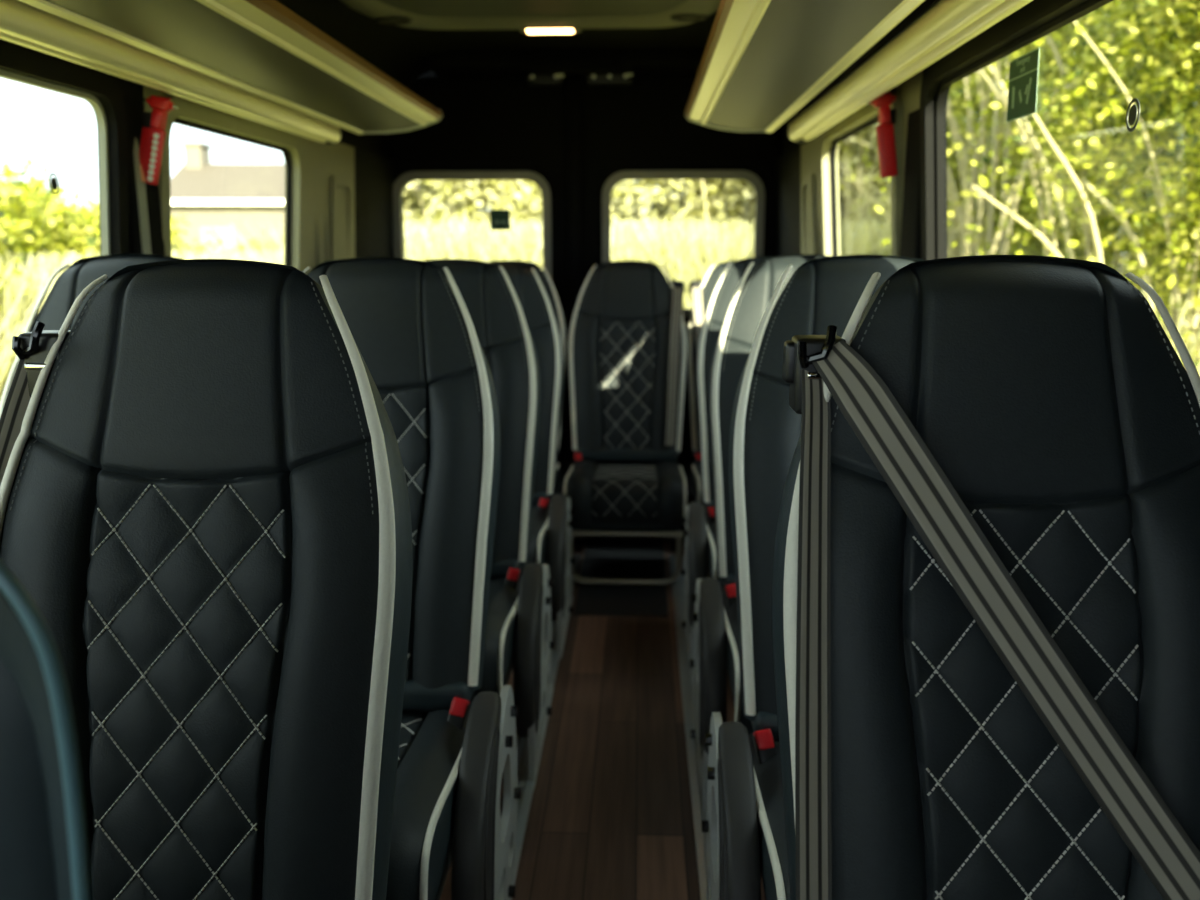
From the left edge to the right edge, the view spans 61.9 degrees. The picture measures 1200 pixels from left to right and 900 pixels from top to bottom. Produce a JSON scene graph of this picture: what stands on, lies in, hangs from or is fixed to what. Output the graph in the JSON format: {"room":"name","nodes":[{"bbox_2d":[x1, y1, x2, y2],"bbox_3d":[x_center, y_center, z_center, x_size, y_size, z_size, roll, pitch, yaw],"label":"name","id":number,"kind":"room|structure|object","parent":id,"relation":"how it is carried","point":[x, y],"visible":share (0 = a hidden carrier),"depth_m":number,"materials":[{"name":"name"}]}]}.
{"room":"vehicle interior","nodes":[
{"label":"vehicle interior","id":0,"kind":"room"},
{"bbox_2d":[0,0,458,274],"bbox_3d":[-0.964,-0.173,1.736,0.535,2.065,6.090,0,12,2],"label":"wall","id":1,"kind":"structure","parent":0,"point":[349,182],"depth_m":3.86,"materials":[{"name":"grey plastic"}]},
{"bbox_2d":[0,40,129,255],"bbox_3d":[-1.129,-0.320,1.646,0.097,0.750,1.340,0,12,2],"label":"window","id":2,"kind":"structure","parent":1,"relation":"in","point":[18,64],"depth_m":2.19,"materials":[{"name":"black rubber"}]},
{"bbox_2d":[48,173,59,194],"bbox_3d":[-1.118,-0.546,2.049,0.001,0.044,0.038,0,12,2],"label":"sticker","id":3,"kind":"object","parent":2,"relation":"attached to","point":[54,184],"visible":1,"depth_m":2.05,"materials":[{"name":"grey"}]},
{"bbox_2d":[124,94,164,255],"bbox_3d":[-1.087,-0.212,2.442,0.044,1.260,0.150,0,12,2],"label":"trim","id":4,"kind":"structure","parent":1,"relation":"attached to","point":[145,225],"depth_m":2.32,"materials":[{"name":"grey plastic"}]},
{"bbox_2d":[139,95,178,184],"bbox_3d":[-1.026,-0.717,2.317,0.113,0.200,0.034,0,12,2],"label":"hammer","id":5,"kind":"object","parent":1,"relation":"attached to","point":[153,134],"visible":0.99,"depth_m":2.31,"materials":[{"name":"red plastic"}]},
{"bbox_2d":[0,0,442,144],"bbox_3d":[-0.869,-0.731,1.117,0.494,0.314,4.610,0,12,2],"label":"luggage rack","id":6,"kind":"object","parent":1,"relation":"attached to","point":[260,61],"visible":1,"depth_m":2.07,"materials":[{"name":"beige plastic"}]},
{"bbox_2d":[158,96,304,270],"bbox_3d":[-1.072,-0.588,2.958,0.103,0.750,1.040,0,12,2],"label":"window","id":7,"kind":"structure","parent":1,"relation":"in","point":[189,113],"depth_m":2.95,"materials":[{"name":"black plastic"}]},
{"bbox_2d":[556,462,695,540],"bbox_3d":[-0.090,0.219,4.481,1.700,0.200,0.640,0,12,2],"label":"trim","id":8,"kind":"structure","parent":1,"relation":"attached to","point":[565,467],"depth_m":4.29,"materials":[{"name":"grey plastic"}]},
{"bbox_2d":[419,71,437,76],"bbox_3d":[-0.072,-0.784,4.743,2.040,2.060,0.030,0,12,2],"label":"wall","id":9,"kind":"structure","parent":0,"point":[428,74],"depth_m":4.57,"materials":[{"name":"black"}]},
{"bbox_2d":[386,76,571,461],"bbox_3d":[-0.562,-0.735,4.714,0.873,1.935,0.082,0,12,2],"label":"door","id":10,"kind":"structure","parent":9,"relation":"in","point":[489,128],"depth_m":4.55,"materials":[{"name":"black"}]},
{"bbox_2d":[490,209,509,229],"bbox_3d":[-0.464,-1.071,4.647,0.094,0.094,0.004,0,12,2],"label":"sticker","id":11,"kind":"object","parent":10,"relation":"attached to","point":[499,218],"visible":1,"depth_m":4.65,"materials":[{"name":"green"}]},
{"bbox_2d":[528,74,563,84],"bbox_3d":[-0.240,-1.663,4.449,0.163,0.070,0.060,0,12,2],"label":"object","id":12,"kind":"structure","parent":9,"relation":"in","point":[546,79],"depth_m":4.44,"materials":[{"name":"black plastic"}]},
{"bbox_2d":[423,48,704,76],"bbox_3d":[-0.101,-1.671,4.336,1.280,0.100,0.370,0,12,2],"label":"trim","id":13,"kind":"structure","parent":9,"relation":"attached to","point":[568,62],"depth_m":4.19,"materials":[{"name":"black plastic"}]},
{"bbox_2d":[566,76,582,462],"bbox_3d":[-0.116,-0.722,4.666,0.070,1.930,0.065,0,12,2],"label":"door frame","id":14,"kind":"structure","parent":9,"relation":"attached to","point":[573,84],"depth_m":4.56,"materials":[{"name":"black rubber"}]},
{"bbox_2d":[587,73,633,84],"bbox_3d":[0.046,-1.663,4.437,0.206,0.074,0.060,0,12,2],"label":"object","id":15,"kind":"structure","parent":9,"relation":"in","point":[592,79],"depth_m":4.43,"materials":[{"name":"black plastic"}]},
{"bbox_2d":[577,76,783,463],"bbox_3d":[0.366,-0.727,4.677,0.938,1.935,0.082,0,12,2],"label":"door","id":16,"kind":"structure","parent":9,"relation":"in","point":[641,130],"depth_m":4.52,"materials":[{"name":"black"}]},
{"bbox_2d":[442,16,708,49],"bbox_3d":[-0.196,-1.155,1.519,1.240,0.045,6.120,0,12,2],"label":"ceiling","id":17,"kind":"structure","parent":0,"point":[690,35],"depth_m":3.96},
{"bbox_2d":[340,0,720,33],"bbox_3d":[-0.223,-1.386,2.826,1.280,0.093,1.610,0,12,2],"label":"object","id":18,"kind":"structure","parent":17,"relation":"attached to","point":[528,16],"depth_m":3.35,"materials":[{"name":"grey"}]},
{"bbox_2d":[376,16,412,24],"bbox_3d":[-0.700,-1.466,3.407,0.126,0.016,0.086,0,12,2],"label":"air vent","id":19,"kind":"object","parent":18,"relation":"attached to","point":[395,20],"depth_m":3.39,"materials":[{"name":"grey plastic"}]},
{"bbox_2d":[518,27,580,33],"bbox_3d":[-0.178,-1.500,3.562,0.220,0.022,0.090,0,12,2],"label":"lamp","id":20,"kind":"object","parent":18,"relation":"attached to","point":[530,30],"depth_m":3.54,"materials":[{"name":"white plastic"}]},
{"bbox_2d":[670,14,707,21],"bbox_3d":[0.299,-1.458,3.368,0.126,0.016,0.086,0,12,2],"label":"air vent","id":21,"kind":"object","parent":18,"relation":"attached to","point":[673,17],"depth_m":3.36,"materials":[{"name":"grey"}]},
{"bbox_2d":[440,540,765,899],"bbox_3d":[-0.196,0.871,1.932,2.040,0.060,6.120,0,12,2],"label":"floor","id":22,"kind":"structure","parent":0,"point":[610,817],"depth_m":2.35,"materials":[{"name":"brown wood"}]},
{"bbox_2d":[0,561,90,899],"bbox_3d":[-0.531,0.545,0.649,0.490,1.117,0.110,0,12,2],"label":"seat","id":23,"kind":"object","parent":22,"relation":"on","point":[44,849],"visible":1,"depth_m":0.55,"materials":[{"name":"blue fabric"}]},
{"bbox_2d":[0,254,183,417],"bbox_3d":[-0.910,0.276,1.716,0.477,1.196,0.810,0,12,2],"label":"passenger seat","id":24,"kind":"object","parent":22,"relation":"on","point":[70,283],"visible":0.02,"depth_m":1.90,"materials":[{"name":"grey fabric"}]},
{"bbox_2d":[0,259,412,899],"bbox_3d":[-0.463,0.427,0.972,0.541,1.196,0.810,0,12,2],"label":"passenger seat","id":25,"kind":"object","parent":22,"relation":"on","point":[205,513],"visible":0.98,"depth_m":1.12,"materials":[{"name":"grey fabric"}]},
{"bbox_2d":[302,257,520,899],"bbox_3d":[-0.419,0.282,1.697,0.516,1.190,0.810,0,12,2],"label":"passenger seat","id":26,"kind":"object","parent":22,"relation":"on","point":[414,332],"visible":0.32,"depth_m":1.81,"materials":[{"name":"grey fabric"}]},
{"bbox_2d":[428,772,458,899],"bbox_3d":[-0.443,0.582,1.643,0.430,0.174,0.524,0,12,2],"label":"piping","id":27,"kind":"object","parent":26,"relation":"on","point":[443,787],"depth_m":1.52,"materials":[{"name":"grey fabric"}]},
{"bbox_2d":[437,854,451,899],"bbox_3d":[-0.442,0.688,1.692,0.380,0.058,0.450,0,12,2],"label":"tray","id":28,"kind":"object","parent":26,"relation":"on","point":[449,861],"depth_m":1.62,"materials":[{"name":"black plastic"}]},
{"bbox_2d":[423,259,554,790],"bbox_3d":[-0.386,0.141,2.422,0.516,1.178,0.810,0,12,2],"label":"passenger seat","id":29,"kind":"object","parent":22,"relation":"on","point":[519,622],"visible":0.19,"depth_m":2.53,"materials":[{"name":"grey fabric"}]},
{"bbox_2d":[506,660,513,684],"bbox_3d":[-0.410,0.542,2.417,0.380,0.057,0.450,0,12,2],"label":"tray","id":30,"kind":"object","parent":29,"relation":"on","point":[512,662],"depth_m":2.39,"materials":[{"name":"black plastic"}]},
{"bbox_2d":[503,610,516,684],"bbox_3d":[-0.411,0.438,2.368,0.430,0.172,0.524,0,12,2],"label":"piping","id":31,"kind":"object","parent":29,"relation":"on","point":[509,616],"depth_m":2.25,"materials":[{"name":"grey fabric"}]},
{"bbox_2d":[488,260,567,506],"bbox_3d":[-0.382,-0.144,3.876,0.477,1.153,0.810,0,12,2],"label":"passenger seat","id":32,"kind":"object","parent":22,"relation":"on","point":[548,286],"visible":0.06,"depth_m":4.05,"materials":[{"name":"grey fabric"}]},
{"bbox_2d":[549,465,559,506],"bbox_3d":[-0.386,0.148,3.820,0.430,0.169,0.524,0,12,2],"label":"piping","id":33,"kind":"object","parent":32,"relation":"on","point":[557,475],"depth_m":3.91,"materials":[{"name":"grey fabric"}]},
{"bbox_2d":[490,263,574,658],"bbox_3d":[-0.352,0.004,3.149,0.516,1.154,0.810,0,12,2],"label":"passenger seat","id":34,"kind":"object","parent":22,"relation":"on","point":[550,538],"visible":0.12,"depth_m":3.26,"materials":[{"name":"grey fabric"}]},
{"bbox_2d":[540,527,547,564],"bbox_3d":[-0.376,0.296,3.093,0.430,0.169,0.524,0,12,2],"label":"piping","id":35,"kind":"object","parent":34,"relation":"on","point":[543,530],"depth_m":2.98,"materials":[{"name":"grey fabric"}]},
{"bbox_2d":[500,554,579,899],"bbox_3d":[-0.179,0.767,2.258,0.056,0.013,3.500,0,12,2],"label":"rail","id":36,"kind":"object","parent":22,"relation":"on","point":[523,808],"visible":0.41,"depth_m":2.26,"materials":[{"name":"silver metal"}]},
{"bbox_2d":[563,260,686,584],"bbox_3d":[0.102,-0.136,3.837,0.477,1.153,0.810,0,12,2],"label":"passenger seat","id":37,"kind":"object","parent":22,"relation":"on","point":[628,340],"visible":0.98,"depth_m":3.96,"materials":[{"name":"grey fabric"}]},
{"bbox_2d":[574,529,675,538],"bbox_3d":[0.099,0.258,3.829,0.380,0.056,0.450,0,12,2],"label":"metal bar","id":38,"kind":"object","parent":37,"relation":"on","point":[574,529],"depth_m":3.61,"materials":[{"name":"black plastic"}]},
{"bbox_2d":[572,523,683,530],"bbox_3d":[0.098,0.156,3.781,0.430,0.169,0.524,0,12,2],"label":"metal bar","id":39,"kind":"object","parent":37,"relation":"on","point":[575,526],"depth_m":3.56,"materials":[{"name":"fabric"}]},
{"bbox_2d":[669,555,706,899],"bbox_3d":[0.232,0.770,2.241,0.056,0.013,3.500,0,12,2],"label":"rail","id":40,"kind":"object","parent":22,"relation":"on","point":[686,679],"visible":0.53,"depth_m":2.55,"materials":[{"name":"silver metal"}]},
{"bbox_2d":[686,261,736,577],"bbox_3d":[0.578,-0.137,3.838,0.477,1.153,0.810,0,12,2],"label":"passenger seat","id":41,"kind":"object","parent":22,"relation":"on","point":[701,292],"visible":0.13,"depth_m":3.99,"materials":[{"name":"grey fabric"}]},
{"bbox_2d":[691,469,697,501],"bbox_3d":[0.573,0.156,3.782,0.430,0.169,0.524,0,12,2],"label":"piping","id":42,"kind":"object","parent":41,"relation":"on","point":[694,474],"depth_m":3.76,"materials":[{"name":"grey fabric"}]},
{"bbox_2d":[681,256,774,675],"bbox_3d":[0.516,0.024,2.995,0.516,1.178,0.810,0,12,2],"label":"passenger seat","id":43,"kind":"object","parent":22,"relation":"on","point":[699,533],"visible":0.1,"depth_m":3.13,"materials":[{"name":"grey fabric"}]},
{"bbox_2d":[707,537,712,577],"bbox_3d":[0.531,0.321,2.939,0.430,0.172,0.524,0,12,2],"label":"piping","id":44,"kind":"object","parent":43,"relation":"on","point":[709,539],"depth_m":2.85,"materials":[{"name":"grey fabric"}]},
{"bbox_2d":[689,255,830,819],"bbox_3d":[0.479,0.164,2.279,0.516,1.190,0.810,0,12,2],"label":"passenger seat","id":45,"kind":"object","parent":22,"relation":"on","point":[716,647],"visible":0.15,"depth_m":2.41,"materials":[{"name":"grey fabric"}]},
{"bbox_2d":[725,629,734,706],"bbox_3d":[0.494,0.464,2.224,0.430,0.174,0.524,0,12,2],"label":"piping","id":46,"kind":"object","parent":45,"relation":"on","point":[729,633],"depth_m":2.13,"materials":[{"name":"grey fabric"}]},
{"bbox_2d":[702,255,924,899],"bbox_3d":[0.438,0.306,1.564,0.516,1.196,0.810,0,12,2],"label":"passenger seat","id":47,"kind":"object","parent":22,"relation":"on","point":[745,827],"visible":0.16,"depth_m":1.70,"materials":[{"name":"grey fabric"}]},
{"bbox_2d":[757,810,776,899],"bbox_3d":[0.453,0.608,1.509,0.430,0.175,0.524,0,12,2],"label":"piping","id":48,"kind":"object","parent":47,"relation":"on","point":[766,819],"depth_m":1.42,"materials":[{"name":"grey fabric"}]},
{"bbox_2d":[772,255,1199,899],"bbox_3d":[0.418,0.450,0.846,0.569,1.202,0.810,0,12,2],"label":"passenger seat","id":49,"kind":"object","parent":22,"relation":"on","point":[986,585],"visible":1,"depth_m":0.99,"materials":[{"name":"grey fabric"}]},
{"bbox_2d":[574,540,667,616],"bbox_3d":[0.087,0.465,3.758,0.315,0.006,0.860,0,12,2],"label":"step","id":50,"kind":"structure","parent":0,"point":[624,559],"depth_m":3.72,"materials":[{"name":"black plastic"}]},
{"bbox_2d":[699,11,950,257],"bbox_3d":[0.570,-0.161,1.675,0.535,2.065,6.090,0,12,2],"label":"wall","id":51,"kind":"structure","parent":0,"point":[798,186],"depth_m":3.91,"materials":[{"name":"grey plastic"}]},
{"bbox_2d":[684,0,1032,142],"bbox_3d":[0.436,-0.721,1.066,0.494,0.314,4.610,0,12,2],"label":"luggage rack","id":52,"kind":"object","parent":51,"relation":"attached to","point":[811,65],"visible":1,"depth_m":2.02,"materials":[{"name":"beige plastic"}]},
{"bbox_2d":[820,87,903,255],"bbox_3d":[0.785,-0.614,3.009,0.105,0.780,1.040,0,12,2],"label":"window","id":53,"kind":"structure","parent":51,"relation":"in","point":[866,116],"depth_m":3.05,"materials":[{"name":"black plastic"}]},
{"bbox_2d":[867,93,899,177],"bbox_3d":[0.689,-0.770,2.450,0.087,0.200,0.034,0,12,2],"label":"hammer","id":54,"kind":"object","parent":51,"relation":"attached to","point":[886,116],"visible":0.93,"depth_m":2.44,"materials":[{"name":"red plastic"}]},
{"bbox_2d":[900,109,920,258],"bbox_3d":[0.755,-0.214,2.448,0.040,1.260,0.150,0,12,2],"label":"trim","id":55,"kind":"structure","parent":51,"relation":"attached to","point":[910,246],"depth_m":2.35,"materials":[{"name":"black plastic"}]},
{"bbox_2d":[920,0,1112,260],"bbox_3d":[0.733,-0.340,1.665,0.099,0.780,1.295,0,12,2],"label":"window","id":56,"kind":"structure","parent":51,"relation":"in","point":[1037,19],"depth_m":2.04,"materials":[{"name":"black rubber"}]},
{"bbox_2d":[1007,47,1039,121],"bbox_3d":[0.735,-0.633,1.741,0.005,0.104,0.137,0,12,2],"label":"exit sign","id":57,"kind":"object","parent":56,"relation":"attached to","point":[1023,70],"visible":1,"depth_m":1.74,"materials":[{"name":"green plastic"}]},
{"bbox_2d":[1126,98,1139,131],"bbox_3d":[0.727,-0.457,1.363,0.001,0.044,0.038,0,12,2],"label":"sticker","id":58,"kind":"object","parent":56,"relation":"attached to","point":[1133,111],"visible":1,"depth_m":1.36,"materials":[{"name":"grey"}]},
{"label":"outside","id":59,"kind":"structure","parent":0,"visible":0},
{"bbox_3d":[1.004,-3.171,24.848,140.000,0.200,130.000,0,12,2],"label":"ground","id":60,"kind":"structure","parent":59,"visible":0},
{"bbox_2d":[0,196,40,330],"bbox_3d":[-5.658,-1.072,7.760,3.296,2.603,3.360,0,12,2],"label":"bush","id":61,"kind":"object","parent":60,"relation":"on","point":[6,240],"visible":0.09,"depth_m":7.73,"materials":[{"name":"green plant"}]},
{"bbox_2d":[0,143,99,270],"bbox_3d":[-6.247,-1.484,9.529,3.218,2.721,3.286,8,14,35],"label":"bush","id":62,"kind":"object","parent":60,"relation":"on","point":[62,239],"visible":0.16,"depth_m":9.38,"materials":[{"name":"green plant"}]},
{"bbox_2d":[1,162,99,263],"bbox_3d":[-6.505,-1.885,11.439,3.413,2.732,3.218,6,13,29],"label":"bush","id":63,"kind":"object","parent":60,"relation":"on","point":[26,166],"visible":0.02,"depth_m":10.99,"materials":[{"name":"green plant"}]},
{"bbox_2d":[0,249,283,400],"bbox_3d":[-4.552,-1.727,12.955,3.414,1.725,14.135,0,12,-1],"label":"meadow grass","id":64,"kind":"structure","parent":60,"relation":"on","point":[19,314],"depth_m":7.51,"materials":[{"name":"plant"}]},
{"bbox_2d":[62,200,234,258],"bbox_3d":[-6.872,-2.296,14.080,3.061,2.492,3.468,8,14,33],"label":"bush","id":65,"kind":"object","parent":60,"relation":"on","point":[174,231],"visible":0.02,"depth_m":14.18,"materials":[{"name":"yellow plant"}]},
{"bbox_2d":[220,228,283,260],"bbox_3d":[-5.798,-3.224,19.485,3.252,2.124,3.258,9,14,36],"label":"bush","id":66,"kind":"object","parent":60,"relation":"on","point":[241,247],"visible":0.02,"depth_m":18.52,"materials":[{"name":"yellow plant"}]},
{"bbox_2d":[170,142,471,257],"bbox_3d":[-10.063,-8.616,37.408,10.600,5.450,6.920,0,12,-1],"label":"house","id":67,"kind":"structure","parent":60,"relation":"on","point":[202,190],"depth_m":34.59,"materials":[{"name":"white"}]},
{"bbox_2d":[403,180,648,249],"bbox_3d":[-1.164,-2.672,10.771,3.715,4.555,2.926,2,12,11],"label":"bush","id":68,"kind":"object","parent":60,"relation":"on","point":[433,199],"visible":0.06,"depth_m":9.84,"materials":[{"name":"green plant"}]},
{"bbox_2d":[516,180,754,237],"bbox_3d":[0.626,-2.812,10.835,3.378,4.788,3.004,4,12,18],"label":"bush","id":69,"kind":"object","parent":60,"relation":"on","point":[630,202],"visible":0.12,"depth_m":10.25,"materials":[{"name":"green plant"}]},
{"bbox_2d":[219,214,1055,307],"bbox_3d":[0.215,-1.160,9.457,7.303,2.013,3.872,0,12,2],"label":"grass","id":70,"kind":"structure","parent":60,"relation":"on","point":[688,259],"depth_m":8.58,"materials":[{"name":"plant"}]},
{"bbox_2d":[660,106,980,248],"bbox_3d":[2.286,-2.963,11.071,3.613,4.983,2.942,-3,12,-14],"label":"bush","id":71,"kind":"object","parent":60,"relation":"on","point":[862,169],"visible":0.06,"depth_m":10.44,"materials":[{"name":"green plant"}]},
{"bbox_2d":[838,83,977,238],"bbox_3d":[2.850,-2.155,10.808,3.328,3.434,3.668,-7,14,-32],"label":"dry shrub","id":72,"kind":"object","parent":60,"relation":"on","point":[957,85],"visible":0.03,"depth_m":10.19,"materials":[{"name":"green plant"}]},
{"bbox_2d":[838,3,1159,257],"bbox_3d":[2.937,-1.961,7.877,3.133,4.220,3.359,0,12,2],"label":"tree","id":73,"kind":"object","parent":60,"relation":"on","point":[966,218],"visible":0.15,"depth_m":7.65,"materials":[{"name":"green plant"}]},
{"bbox_2d":[845,7,1152,262],"bbox_3d":[4.290,-3.480,10.613,3.527,6.127,3.564,-5,12,-22],"label":"bush","id":74,"kind":"object","parent":60,"relation":"on","point":[950,142],"visible":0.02,"depth_m":9.80,"materials":[{"name":"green plant"}]},
{"bbox_2d":[947,74,1075,254],"bbox_3d":[4.954,-3.715,12.825,3.217,5.704,3.379,10,15,41],"label":"bush","id":75,"kind":"object","parent":60,"relation":"on","point":[1044,74],"visible":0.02,"depth_m":11.97,"materials":[{"name":"green plant"}]},
{"bbox_2d":[866,0,1199,374],"bbox_3d":[2.862,-1.124,5.290,3.192,3.615,3.252,-8,14,-35],"label":"tree","id":76,"kind":"object","parent":60,"relation":"on","point":[1089,227],"visible":0.37,"depth_m":5.19,"materials":[{"name":"green plant"}]},
{"bbox_2d":[951,1,1199,309],"bbox_3d":[4.818,-2.960,8.602,3.353,5.910,3.412,-9,14,-36],"label":"tree","id":77,"kind":"object","parent":60,"relation":"on","point":[1018,155],"visible":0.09,"depth_m":8.44,"materials":[{"name":"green plant"}]},
{"bbox_2d":[974,0,1199,375],"bbox_3d":[3.807,-1.854,4.961,3.133,5.176,3.515,-2,12,-10],"label":"tree","id":78,"kind":"object","parent":60,"relation":"on","point":[1143,16],"visible":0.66,"depth_m":5.33,"materials":[{"name":"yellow plant"}]},
{"bbox_2d":[1039,0,1199,313],"bbox_3d":[4.957,-3.015,6.569,3.436,6.828,3.293,-1,12,-6],"label":"bush","id":79,"kind":"object","parent":60,"relation":"on","point":[1167,96],"visible":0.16,"depth_m":7.16,"materials":[{"name":"green plant"}]},
{"bbox_2d":[1127,278,1199,373],"bbox_3d":[3.204,-1.013,9.888,2.526,1.552,11.265,0,12,1],"label":"grass","id":80,"kind":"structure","parent":60,"relation":"on","point":[1196,342],"depth_m":4.86,"materials":[{"name":"plant"}]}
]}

